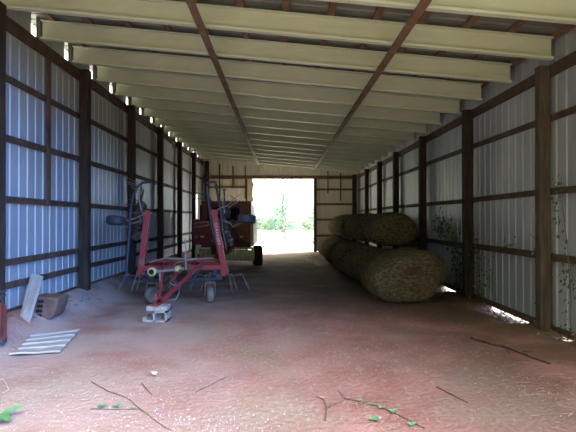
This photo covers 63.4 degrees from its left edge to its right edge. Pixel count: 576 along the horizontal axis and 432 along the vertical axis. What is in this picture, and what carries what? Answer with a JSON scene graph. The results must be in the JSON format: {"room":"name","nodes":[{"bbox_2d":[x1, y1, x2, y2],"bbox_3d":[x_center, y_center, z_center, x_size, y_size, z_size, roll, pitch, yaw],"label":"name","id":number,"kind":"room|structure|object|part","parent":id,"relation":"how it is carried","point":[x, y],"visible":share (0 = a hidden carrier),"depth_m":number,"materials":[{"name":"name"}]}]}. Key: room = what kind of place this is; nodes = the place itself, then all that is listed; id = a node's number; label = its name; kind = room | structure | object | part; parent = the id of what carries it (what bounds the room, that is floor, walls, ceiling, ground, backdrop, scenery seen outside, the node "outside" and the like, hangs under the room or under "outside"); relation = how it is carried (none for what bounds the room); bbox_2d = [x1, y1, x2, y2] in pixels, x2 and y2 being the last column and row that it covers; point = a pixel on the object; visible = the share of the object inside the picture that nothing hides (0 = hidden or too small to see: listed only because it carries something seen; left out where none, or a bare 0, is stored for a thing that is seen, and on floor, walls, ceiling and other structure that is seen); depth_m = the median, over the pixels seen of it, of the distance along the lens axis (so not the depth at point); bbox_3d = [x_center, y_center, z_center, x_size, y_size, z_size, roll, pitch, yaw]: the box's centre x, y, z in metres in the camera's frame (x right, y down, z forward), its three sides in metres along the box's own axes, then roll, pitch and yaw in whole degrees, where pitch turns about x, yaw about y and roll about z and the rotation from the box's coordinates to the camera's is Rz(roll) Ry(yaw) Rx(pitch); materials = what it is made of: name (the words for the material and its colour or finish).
{"room":"farm building","nodes":[
{"label":"farm building","id":0,"kind":"room"},
{"bbox_2d":[0,0,202,312],"bbox_3d":[-4.015,-0.777,13.171,0.114,4.684,19.250,0,0,-1],"label":"wall","id":1,"kind":"structure","parent":0,"point":[42,86],"depth_m":8.25,"materials":[{"name":"grey metal"}]},
{"bbox_2d":[202,158,358,251],"bbox_3d":[-0.342,-0.647,22.784,7.700,4.787,0.184,0,0,-1],"label":"wall","id":2,"kind":"structure","parent":0,"point":[332,188],"depth_m":22.84,"materials":[{"name":"beige metal"}]},
{"bbox_2d":[0,249,575,431],"bbox_3d":[-0.178,1.580,12.514,7.740,0.432,21.050,0,0,-1],"label":"floor","id":3,"kind":"structure","parent":0,"point":[488,410],"depth_m":5.15,"materials":[{"name":"brown soil"}]},
{"bbox_2d":[0,1,6,303],"bbox_3d":[-3.799,-0.676,6.068,0.170,4.203,0.177,0,0,-1],"label":"wooden post","id":4,"kind":"object","parent":3,"relation":"on","point":[3,7],"visible":0.91,"depth_m":6.07,"materials":[{"name":"brown wood"}]},
{"bbox_2d":[0,290,6,344],"bbox_3d":[-3.472,1.195,5.541,0.277,0.630,0.254,0,0,-1],"label":"canister","id":5,"kind":"object","parent":3,"relation":"on","point":[3,309],"visible":1,"depth_m":5.51,"materials":[{"name":"paint"}]},
{"bbox_3d":[-3.484,1.267,5.540,0.240,0.485,0.240,0,0,-1],"label":"tank","id":6,"kind":"part","parent":5,"relation":"part of","materials":[{"name":"red metal"}]},
{"bbox_2d":[0,378,9,393],"bbox_3d":[-2.753,1.630,4.463,0.110,0.021,0.449,0,0,-38],"label":"hoop","id":7,"kind":"object","parent":3,"relation":"on","point":[2,378],"visible":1,"depth_m":4.46},
{"bbox_2d":[0,406,23,420],"bbox_3d":[-2.267,1.594,3.720,0.212,0.065,0.255,0,0,-1],"label":"weed","id":8,"kind":"object","parent":3,"relation":"on","point":[7,416],"visible":1,"depth_m":3.75,"materials":[{"name":"green plant"}]},
{"bbox_2d":[20,273,43,323],"bbox_3d":[-3.693,1.173,6.724,0.204,0.626,0.701,0,0,-15],"label":"metal sheet","id":9,"kind":"object","parent":3,"relation":"on","point":[35,281],"visible":1,"depth_m":6.71,"materials":[{"name":"grey metal"}]},
{"bbox_2d":[9,328,79,354],"bbox_3d":[-3.103,1.586,6.037,0.542,0.080,1.207,0,0,-13],"label":"metal sheet","id":10,"kind":"object","parent":3,"relation":"on","point":[48,342],"visible":1,"depth_m":5.87,"materials":[{"name":"silver metal"}]},
{"bbox_2d":[34,293,68,319],"bbox_3d":[-3.526,1.353,6.959,0.357,0.359,0.360,0,0,-1],"label":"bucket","id":11,"kind":"object","parent":3,"relation":"on","point":[48,306],"visible":0.88,"depth_m":6.80,"materials":[{"name":"metal"}]},
{"bbox_2d":[79,69,90,290],"bbox_3d":[-3.840,-0.667,8.817,0.171,4.185,0.174,0,0,-1],"label":"wooden post","id":12,"kind":"object","parent":3,"relation":"on","point":[84,74],"visible":0.97,"depth_m":8.74,"materials":[{"name":"brown wood"}]},
{"bbox_2d":[90,403,135,409],"bbox_3d":[-1.444,1.613,3.944,0.415,0.029,0.111,0,0,-1],"label":"vine","id":13,"kind":"object","parent":3,"relation":"on","point":[101,405],"visible":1,"depth_m":3.91,"materials":[{"name":"green plant"}]},
{"bbox_3d":[-1.443,1.618,3.907,0.416,0.019,0.014,0,0,-4],"label":"stem","id":14,"kind":"part","parent":13,"relation":"part of","materials":[{"name":"green plant"}]},
{"bbox_2d":[91,381,169,429],"bbox_3d":[-1.377,1.617,4.054,1.442,0.024,0.074,0,-1,44],"label":"stick","id":15,"kind":"object","parent":3,"relation":"on","point":[91,381],"visible":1,"depth_m":4.14,"materials":[{"name":"brown wood"}]},
{"bbox_2d":[127,105,135,273],"bbox_3d":[-3.881,-0.639,11.567,0.166,4.205,0.176,0,0,-1],"label":"wooden post","id":16,"kind":"object","parent":3,"relation":"on","point":[131,109],"visible":0.8,"depth_m":11.49,"materials":[{"name":"brown wood"}]},
{"bbox_2d":[142,313,152,321],"bbox_3d":[-2.167,1.599,7.323,0.151,0.080,0.310,0,0,-1],"label":"concrete block","id":17,"kind":"object","parent":3,"relation":"on","point":[147,318],"visible":0.91,"depth_m":7.21,"materials":[{"name":"grey concrete"}]},
{"bbox_2d":[157,127,163,263],"bbox_3d":[-3.922,-0.615,14.316,0.170,4.219,0.177,0,0,-1],"label":"wooden post","id":18,"kind":"object","parent":3,"relation":"on","point":[160,130],"visible":0.94,"depth_m":14.24,"materials":[{"name":"brown wood"}]},
{"bbox_2d":[153,307,171,321],"bbox_3d":[-1.980,1.556,7.366,0.215,0.177,0.370,0,0,-1],"label":"concrete block","id":19,"kind":"object","parent":3,"relation":"on","point":[158,316],"visible":0.77,"depth_m":7.26,"materials":[{"name":"grey concrete"}]},
{"bbox_2d":[146,304,170,310],"bbox_3d":[-2.024,1.429,7.291,0.325,0.074,0.220,0,0,-1],"label":"concrete block","id":20,"kind":"object","parent":19,"relation":"on","point":[162,307],"visible":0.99,"depth_m":7.18,"materials":[{"name":"grey concrete"}]},
{"bbox_2d":[177,142,182,257],"bbox_3d":[-3.964,-0.569,17.071,0.167,4.274,0.169,0,0,-1],"label":"wooden post","id":21,"kind":"object","parent":3,"relation":"on","point":[179,144],"visible":0.98,"depth_m":16.99,"materials":[{"name":"brown wood"}]},
{"bbox_2d":[106,178,255,306],"bbox_3d":[-2.004,0.451,8.973,2.424,2.413,2.809,0,0,-39],"label":"hay tedder","id":22,"kind":"object","parent":3,"relation":"on","point":[149,274],"visible":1,"depth_m":8.84,"materials":[{"name":"red paint"}]},
{"bbox_3d":[-2.733,0.528,8.857,0.260,1.270,0.160,0,0,-1],"label":"folding arm","id":23,"kind":"part","parent":22,"relation":"part of","materials":[{"name":"red paint"}]},
{"bbox_3d":[-2.026,0.840,8.865,1.227,0.107,0.036,0,0,-1],"label":"linkage rod","id":24,"kind":"part","parent":22,"relation":"part of","materials":[{"name":"metal"}]},
{"bbox_3d":[-1.978,0.946,8.983,1.662,0.186,0.325,0,0,-1],"label":"frame","id":25,"kind":"part","parent":22,"relation":"part of","materials":[{"name":"red paint"}]},
{"bbox_3d":[-1.301,0.509,8.878,0.346,1.270,0.160,0,0,-1],"label":"folding arm","id":26,"kind":"part","parent":22,"relation":"part of","materials":[{"name":"red paint"}]},
{"bbox_2d":[191,153,195,251],"bbox_3d":[-4.005,-0.541,19.813,0.168,4.296,0.175,0,0,-1],"label":"wooden post","id":27,"kind":"object","parent":3,"relation":"on","point":[193,200],"visible":0.74,"depth_m":19.74,"materials":[{"name":"brown wood"}]},
{"bbox_2d":[205,161,208,249],"bbox_3d":[-3.940,-0.504,22.627,0.205,4.314,0.208,0,0,-1],"label":"wooden post","id":28,"kind":"object","parent":3,"relation":"on","point":[206,162],"visible":0.34,"depth_m":22.54,"materials":[{"name":"brown wood"}]},
{"bbox_2d":[191,201,262,270],"bbox_3d":[-2.073,0.614,16.134,2.390,2.221,4.965,0,0,-1],"label":"round baler","id":29,"kind":"object","parent":3,"relation":"on","point":[244,235],"visible":0.77,"depth_m":15.57,"materials":[{"name":"red paint"}]},
{"bbox_3d":[-3.164,0.558,16.836,0.058,0.900,2.630,0,0,-1],"label":"panel","id":30,"kind":"part","parent":29,"relation":"part of","materials":[{"name":"red paint"}]},
{"bbox_3d":[-3.015,1.291,15.623,0.060,0.420,0.850,0,0,-1],"label":"plate","id":31,"kind":"part","parent":29,"relation":"part of","materials":[{"name":"yellow paint"}]},
{"bbox_3d":[-1.222,0.559,16.865,0.098,0.900,2.630,0,0,-1],"label":"panel","id":32,"kind":"part","parent":29,"relation":"part of","materials":[{"name":"beige paint"}]},
{"bbox_2d":[1,314,475,431],"bbox_3d":[-0.143,1.518,5.947,7.100,0.260,5.924,0,0,-1],"label":"chaff","id":33,"kind":"object","parent":3,"relation":"on","point":[212,314],"visible":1,"depth_m":3.83,"materials":[{"name":"beige plant"}]},
{"bbox_2d":[3,267,575,431],"bbox_3d":[-0.258,1.534,10.271,7.244,0.317,14.061,0,0,-1],"label":"litter","id":34,"kind":"object","parent":3,"relation":"on","point":[294,267],"visible":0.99,"depth_m":4.60,"materials":[{"name":"beige plant"}]},
{"bbox_2d":[303,253,328,264],"bbox_3d":[0.968,1.662,18.806,1.000,0.178,6.000,0,0,-1],"label":"hay","id":35,"kind":"object","parent":3,"relation":"on","point":[317,259],"visible":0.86,"depth_m":17.92},
{"bbox_2d":[317,235,342,255],"bbox_3d":[1.939,1.248,19.452,1.452,0.979,1.413,0,0,-3],"label":"hay bale","id":36,"kind":"object","parent":3,"relation":"on","point":[323,241],"visible":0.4,"depth_m":19.11},
{"bbox_2d":[328,215,339,234],"bbox_3d":[2.346,0.366,19.674,1.354,0.915,1.412,0,0,-1],"label":"hay bale","id":37,"kind":"object","parent":36,"relation":"on","point":[335,217],"visible":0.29,"depth_m":19.39},
{"bbox_2d":[316,390,345,420],"bbox_3d":[0.385,1.613,4.009,0.266,0.019,0.645,0,0,-1],"label":"stick","id":38,"kind":"object","parent":3,"relation":"on","point":[338,390],"visible":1,"depth_m":4.01,"materials":[{"name":"wood"}]},
{"bbox_2d":[322,237,346,254],"bbox_3d":[2.025,1.260,18.005,1.409,0.960,1.426,0,0,-2],"label":"hay bale","id":39,"kind":"object","parent":3,"relation":"on","point":[328,241],"visible":0.16,"depth_m":18.09},
{"bbox_2d":[332,214,354,235],"bbox_3d":[2.413,0.350,18.238,1.444,0.924,1.431,0,0,-2],"label":"hay bale","id":40,"kind":"object","parent":39,"relation":"on","point":[336,220],"visible":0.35,"depth_m":17.96},
{"bbox_2d":[322,238,351,263],"bbox_3d":[1.962,1.241,16.561,1.508,0.969,1.445,0,0,2],"label":"hay bale","id":41,"kind":"object","parent":3,"relation":"on","point":[328,249],"visible":0.39,"depth_m":16.14},
{"bbox_2d":[334,215,352,238],"bbox_3d":[2.386,0.356,16.779,1.377,0.891,1.414,0,0,1],"label":"hay bale","id":42,"kind":"object","parent":41,"relation":"on","point":[341,223],"visible":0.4,"depth_m":16.33},
{"bbox_2d":[331,240,364,260],"bbox_3d":[2.092,1.232,15.130,1.414,0.953,1.426,0,0,-3],"label":"hay bale","id":43,"kind":"object","parent":3,"relation":"on","point":[343,242],"visible":0.17,"depth_m":15.21},
{"bbox_2d":[344,212,367,238],"bbox_3d":[2.549,0.323,15.322,1.448,0.932,1.408,0,0,2],"label":"hay bale","id":44,"kind":"object","parent":43,"relation":"on","point":[349,220],"visible":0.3,"depth_m":15.07},
{"bbox_2d":[330,241,369,273],"bbox_3d":[1.997,1.206,13.668,1.539,0.983,1.409,0,0,2],"label":"hay bale","id":45,"kind":"object","parent":3,"relation":"on","point":[338,255],"visible":0.42,"depth_m":13.21},
{"bbox_2d":[349,213,378,241],"bbox_3d":[2.478,0.307,13.861,1.362,0.916,1.410,0,0,0],"label":"hay bale","id":46,"kind":"object","parent":45,"relation":"on","point":[356,230],"visible":0.45,"depth_m":13.38},
{"bbox_2d":[352,175,356,240],"bbox_3d":[3.239,-0.122,22.730,0.208,3.774,0.209,0,0,-1],"label":"wooden post","id":47,"kind":"object","parent":3,"relation":"on","point":[354,177],"visible":0.58,"depth_m":22.64,"materials":[{"name":"brown wood"}]},
{"bbox_2d":[341,244,381,282],"bbox_3d":[2.134,1.211,12.226,1.399,0.955,1.416,0,0,-4],"label":"hay bale","id":48,"kind":"object","parent":3,"relation":"on","point":[349,263],"visible":0.47,"depth_m":11.83},
{"bbox_2d":[362,210,420,245],"bbox_3d":[2.719,0.302,12.392,1.454,0.955,1.402,0,0,2],"label":"hay bale","id":49,"kind":"object","parent":48,"relation":"on","point":[387,228],"visible":1,"depth_m":11.83},
{"bbox_2d":[364,169,368,243],"bbox_3d":[3.406,-0.150,20.153,0.177,3.761,0.181,0,0,-1],"label":"wooden post","id":50,"kind":"object","parent":3,"relation":"on","point":[366,171],"visible":0.53,"depth_m":20.07,"materials":[{"name":"brown wood"}]},
{"bbox_2d":[355,245,397,282],"bbox_3d":[2.343,1.192,10.794,1.469,0.984,1.433,0,0,-3],"label":"hay bale","id":51,"kind":"object","parent":3,"relation":"on","point":[366,258],"visible":0.26,"depth_m":10.66},
{"bbox_2d":[377,161,381,246],"bbox_3d":[3.445,-0.162,17.556,0.176,3.770,0.181,0,0,-1],"label":"wooden post","id":52,"kind":"object","parent":3,"relation":"on","point":[379,163],"visible":0.59,"depth_m":17.48,"materials":[{"name":"brown wood"}]},
{"bbox_2d":[344,398,424,428],"bbox_3d":[0.745,1.610,3.831,0.317,0.025,0.769,0,0,-23],"label":"vine","id":53,"kind":"object","parent":3,"relation":"on","point":[358,400],"visible":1,"depth_m":3.82,"materials":[{"name":"green plant"}]},
{"bbox_2d":[393,152,398,249],"bbox_3d":[3.482,-0.182,15.055,0.173,3.762,0.177,0,0,-1],"label":"wooden post","id":54,"kind":"object","parent":3,"relation":"on","point":[395,154],"visible":0.56,"depth_m":14.98,"materials":[{"name":"brown wood"}]},
{"bbox_2d":[361,245,446,304],"bbox_3d":[2.242,1.133,9.245,1.488,1.085,1.443,0,0,-1],"label":"hay bale","id":55,"kind":"object","parent":3,"relation":"on","point":[404,275],"visible":1,"depth_m":8.69},
{"bbox_2d":[418,136,426,250],"bbox_3d":[3.525,-0.200,12.206,0.174,3.764,0.181,0,0,-1],"label":"wooden post","id":56,"kind":"object","parent":3,"relation":"on","point":[422,140],"visible":0.75,"depth_m":12.12,"materials":[{"name":"brown wood"}]},
{"bbox_2d":[436,386,468,402],"bbox_3d":[1.500,1.631,4.260,0.016,0.017,0.434,0,0,-20],"label":"stick","id":57,"kind":"object","parent":3,"relation":"on","point":[436,386],"visible":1,"depth_m":4.26,"materials":[{"name":"brown wood"}]},
{"bbox_2d":[462,109,473,297],"bbox_3d":[3.569,-0.212,9.261,0.173,3.776,0.176,0,0,-1],"label":"wooden post","id":58,"kind":"object","parent":3,"relation":"on","point":[467,114],"visible":0.97,"depth_m":9.18,"materials":[{"name":"brown wood"}]},
{"bbox_2d":[470,336,550,363],"bbox_3d":[2.679,1.621,5.685,0.350,0.035,1.180,0,0,-34],"label":"stick","id":59,"kind":"object","parent":3,"relation":"on","point":[471,337],"visible":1,"depth_m":5.70,"materials":[{"name":"brown wood"}]},
{"bbox_2d":[535,65,550,329],"bbox_3d":[3.618,-0.228,6.616,0.156,3.779,0.161,0,0,-1],"label":"wooden post","id":60,"kind":"object","parent":3,"relation":"on","point":[542,72],"visible":0.96,"depth_m":6.55,"materials":[{"name":"brown wood"}]},
{"bbox_2d":[31,0,575,117],"bbox_3d":[-0.199,-2.765,13.267,8.200,0.759,19.500,0,0,-1],"label":"ceiling","id":61,"kind":"structure","parent":0,"point":[556,30],"depth_m":6.40,"materials":[{"name":"grey metal"}]},
{"bbox_2d":[40,19,511,83],"bbox_3d":[-0.158,-2.607,7.403,7.456,0.956,0.080,0,0,-1],"label":"rafter","id":62,"kind":"object","parent":61,"relation":"attached to","point":[57,31],"visible":0.96,"depth_m":7.42,"materials":[{"name":"beige paint"}]},
{"bbox_2d":[1,0,553,60],"bbox_3d":[-0.131,-2.613,6.304,7.476,0.958,0.080,0,0,-1],"label":"rafter","id":63,"kind":"object","parent":61,"relation":"attached to","point":[165,12],"visible":0.94,"depth_m":6.32,"materials":[{"name":"beige paint"}]},
{"bbox_2d":[72,46,482,100],"bbox_3d":[-0.172,-2.600,8.503,7.460,0.956,0.080,0,0,-1],"label":"rafter","id":64,"kind":"object","parent":61,"relation":"attached to","point":[81,55],"visible":0.99,"depth_m":8.52,"materials":[{"name":"beige paint"}]},
{"bbox_2d":[115,83,440,124],"bbox_3d":[-0.207,-2.586,10.703,7.457,0.956,0.080,0,0,-1],"label":"rafter","id":65,"kind":"object","parent":61,"relation":"attached to","point":[128,90],"visible":0.73,"depth_m":10.72,"materials":[{"name":"beige paint"}]},
{"bbox_2d":[96,66,460,114],"bbox_3d":[-0.174,-2.591,9.603,7.489,0.959,0.080,0,0,-1],"label":"rafter","id":66,"kind":"object","parent":61,"relation":"attached to","point":[104,74],"visible":0.94,"depth_m":9.62,"materials":[{"name":"beige paint"}]},
{"bbox_2d":[185,0,258,164],"bbox_3d":[-1.264,-2.482,12.899,0.100,0.040,18.000,0,0,-1],"label":"board","id":67,"kind":"object","parent":66,"relation":"attached to","point":[191,4],"visible":1,"depth_m":7.45,"materials":[{"name":"brown wood"}]},
{"bbox_2d":[313,0,431,169],"bbox_3d":[1.356,-2.252,12.937,0.100,0.040,18.000,0,0,-1],"label":"board","id":68,"kind":"object","parent":66,"relation":"attached to","point":[422,5],"visible":1,"depth_m":6.82,"materials":[{"name":"brown wood"}]},
{"bbox_2d":[132,97,426,133],"bbox_3d":[-0.213,-2.578,11.803,7.478,0.958,0.080,0,0,-1],"label":"rafter","id":69,"kind":"object","parent":61,"relation":"attached to","point":[138,102],"visible":0.7,"depth_m":11.82,"materials":[{"name":"beige paint"}]},
{"bbox_2d":[144,108,414,140],"bbox_3d":[-0.227,-2.571,12.903,7.482,0.958,0.080,0,0,-1],"label":"rafter","id":70,"kind":"object","parent":61,"relation":"attached to","point":[178,115],"visible":0.7,"depth_m":12.92,"materials":[{"name":"beige paint"}]},
{"bbox_2d":[164,125,394,151],"bbox_3d":[-0.271,-2.557,15.102,7.461,0.957,0.080,0,0,-1],"label":"rafter","id":71,"kind":"object","parent":61,"relation":"attached to","point":[230,134],"visible":0.6,"depth_m":15.12,"materials":[{"name":"beige paint"}]},
{"bbox_2d":[190,148,368,166],"bbox_3d":[-0.328,-2.528,19.502,7.479,0.958,0.080,0,0,-1],"label":"rafter","id":72,"kind":"object","parent":61,"relation":"attached to","point":[192,149],"visible":0.57,"depth_m":19.51,"materials":[{"name":"beige paint"}]},
{"bbox_2d":[155,118,404,146],"bbox_3d":[-0.236,-2.563,14.003,7.499,0.960,0.080,0,0,-1],"label":"rafter","id":73,"kind":"object","parent":61,"relation":"attached to","point":[158,121],"visible":0.61,"depth_m":14.02,"materials":[{"name":"beige paint"}]},
{"bbox_2d":[172,132,387,156],"bbox_3d":[-0.267,-2.549,16.203,7.502,0.960,0.080,0,0,-1],"label":"rafter","id":74,"kind":"object","parent":61,"relation":"attached to","point":[174,135],"visible":0.69,"depth_m":16.22,"materials":[{"name":"beige paint"}]},
{"bbox_2d":[179,138,380,160],"bbox_3d":[-0.284,-2.541,17.302,7.501,0.960,0.080,0,0,-1],"label":"rafter","id":75,"kind":"object","parent":61,"relation":"attached to","point":[190,141],"visible":0.53,"depth_m":17.31,"materials":[{"name":"beige paint"}]},
{"bbox_2d":[185,143,374,163],"bbox_3d":[-0.303,-2.535,18.402,7.495,0.960,0.080,0,0,-1],"label":"rafter","id":76,"kind":"object","parent":61,"relation":"attached to","point":[244,150],"visible":0.52,"depth_m":18.41,"materials":[{"name":"beige paint"}]},
{"bbox_2d":[195,152,364,169],"bbox_3d":[-0.339,-2.521,20.602,7.490,0.959,0.080,0,0,-1],"label":"rafter","id":77,"kind":"object","parent":61,"relation":"attached to","point":[197,153],"visible":0.52,"depth_m":20.62,"materials":[{"name":"beige paint"}]},
{"bbox_2d":[200,155,359,171],"bbox_3d":[-0.372,-2.515,21.701,7.457,0.956,0.080,0,0,-1],"label":"rafter","id":78,"kind":"object","parent":61,"relation":"attached to","point":[201,156],"visible":0.53,"depth_m":21.71,"materials":[{"name":"beige paint"}]},
{"bbox_2d":[316,0,575,24],"bbox_3d":[-0.102,-2.619,5.204,7.502,0.960,0.080,0,0,-1],"label":"rafter","id":79,"kind":"object","parent":61,"relation":"attached to","point":[553,11],"visible":0.95,"depth_m":5.26,"materials":[{"name":"beige paint"}]},
{"bbox_2d":[358,27,575,339],"bbox_3d":[3.638,-0.383,13.284,0.074,4.117,19.250,0,0,-1],"label":"wall","id":80,"kind":"structure","parent":0,"point":[504,120],"depth_m":7.99,"materials":[{"name":"grey metal"}]},
{"bbox_2d":[430,207,461,292],"bbox_3d":[3.523,0.746,10.370,0.202,1.969,1.959,0,0,-3],"label":"climbing vine","id":81,"kind":"object","parent":80,"relation":"attached to","point":[440,228],"visible":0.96,"depth_m":10.06,"materials":[{"name":"green plant"}]},
{"bbox_2d":[468,229,485,299],"bbox_3d":[3.570,0.978,8.897,0.178,1.459,0.744,0,0,-1],"label":"climbing vine","id":82,"kind":"object","parent":80,"relation":"attached to","point":[475,239],"visible":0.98,"depth_m":8.82,"materials":[{"name":"green plant"}]},
{"bbox_2d":[484,236,517,300],"bbox_3d":[3.598,0.921,7.920,0.136,1.212,1.144,0,0,-1],"label":"climbing vine","id":83,"kind":"object","parent":80,"relation":"attached to","point":[514,236],"visible":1,"depth_m":8.26,"materials":[{"name":"green plant"}]},
{"bbox_2d":[551,175,573,333],"bbox_3d":[3.607,0.539,6.148,0.165,2.192,0.349,0,0,-17],"label":"climbing vine","id":84,"kind":"object","parent":80,"relation":"attached to","point":[558,183],"visible":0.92,"depth_m":6.13,"materials":[{"name":"green plant"}]},
{"bbox_3d":[3.665,0.515,6.158,0.038,2.051,0.208,0,0,-14],"label":"stem","id":85,"kind":"part","parent":84,"relation":"part of","materials":[{"name":"green plant"}]},
{"bbox_2d":[561,259,575,299],"bbox_3d":[3.615,0.838,5.773,0.141,0.556,0.695,0,0,2],"label":"climbing vine","id":86,"kind":"object","parent":80,"relation":"attached to","point":[567,260],"visible":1,"depth_m":6.01,"materials":[{"name":"green plant"}]},
{"label":"outside","id":87,"kind":"structure","parent":0,"visible":0},
{"bbox_2d":[248,230,571,340],"bbox_3d":[-0.601,2.012,39.983,120.000,0.418,70.000,0,0,-1],"label":"ground","id":88,"kind":"structure","parent":87,"point":[277,243],"depth_m":35.03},
{"bbox_2d":[252,190,266,239],"bbox_3d":[-3.266,-0.014,34.869,3.255,3.984,2.924,0,0,7],"label":"bush","id":89,"kind":"object","parent":88,"relation":"on","point":[262,219],"visible":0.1,"depth_m":35.43,"materials":[{"name":"green plant"}]},
{"bbox_2d":[253,179,312,232],"bbox_3d":[-0.521,-3.877,58.273,8.373,12.014,7.100,0,0,-1],"label":"tree","id":90,"kind":"object","parent":88,"relation":"on","point":[283,209],"visible":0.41,"depth_m":57.85,"materials":[{"name":"green plant"}]},
{"bbox_2d":[261,189,307,238],"bbox_3d":[-0.388,-0.178,40.068,4.374,4.378,3.641,0,0,9],"label":"bush","id":91,"kind":"object","parent":88,"relation":"on","point":[272,219],"visible":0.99,"depth_m":39.69,"materials":[{"name":"green plant"}]},
{"bbox_2d":[302,206,313,226],"bbox_3d":[2.759,0.092,35.465,2.865,3.781,2.741,0,0,36],"label":"bush","id":92,"kind":"object","parent":88,"relation":"on","point":[311,208],"visible":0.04,"depth_m":35.36,"materials":[{"name":"green plant"}]},
{"bbox_2d":[308,222,313,244],"bbox_3d":[1.788,1.058,26.517,1.279,1.732,0.993,0,0,-1],"label":"bush","id":93,"kind":"object","parent":88,"relation":"on","point":[311,222],"visible":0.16,"depth_m":26.52,"materials":[{"name":"green plant"}]},
{"bbox_2d":[437,285,575,342],"bbox_3d":[4.127,1.648,8.358,1.687,0.297,10.286,0,0,-1],"label":"leaf litter","id":94,"kind":"object","parent":88,"relation":"on","point":[507,317],"visible":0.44,"depth_m":7.75,"materials":[{"name":"plant"}]}
]}

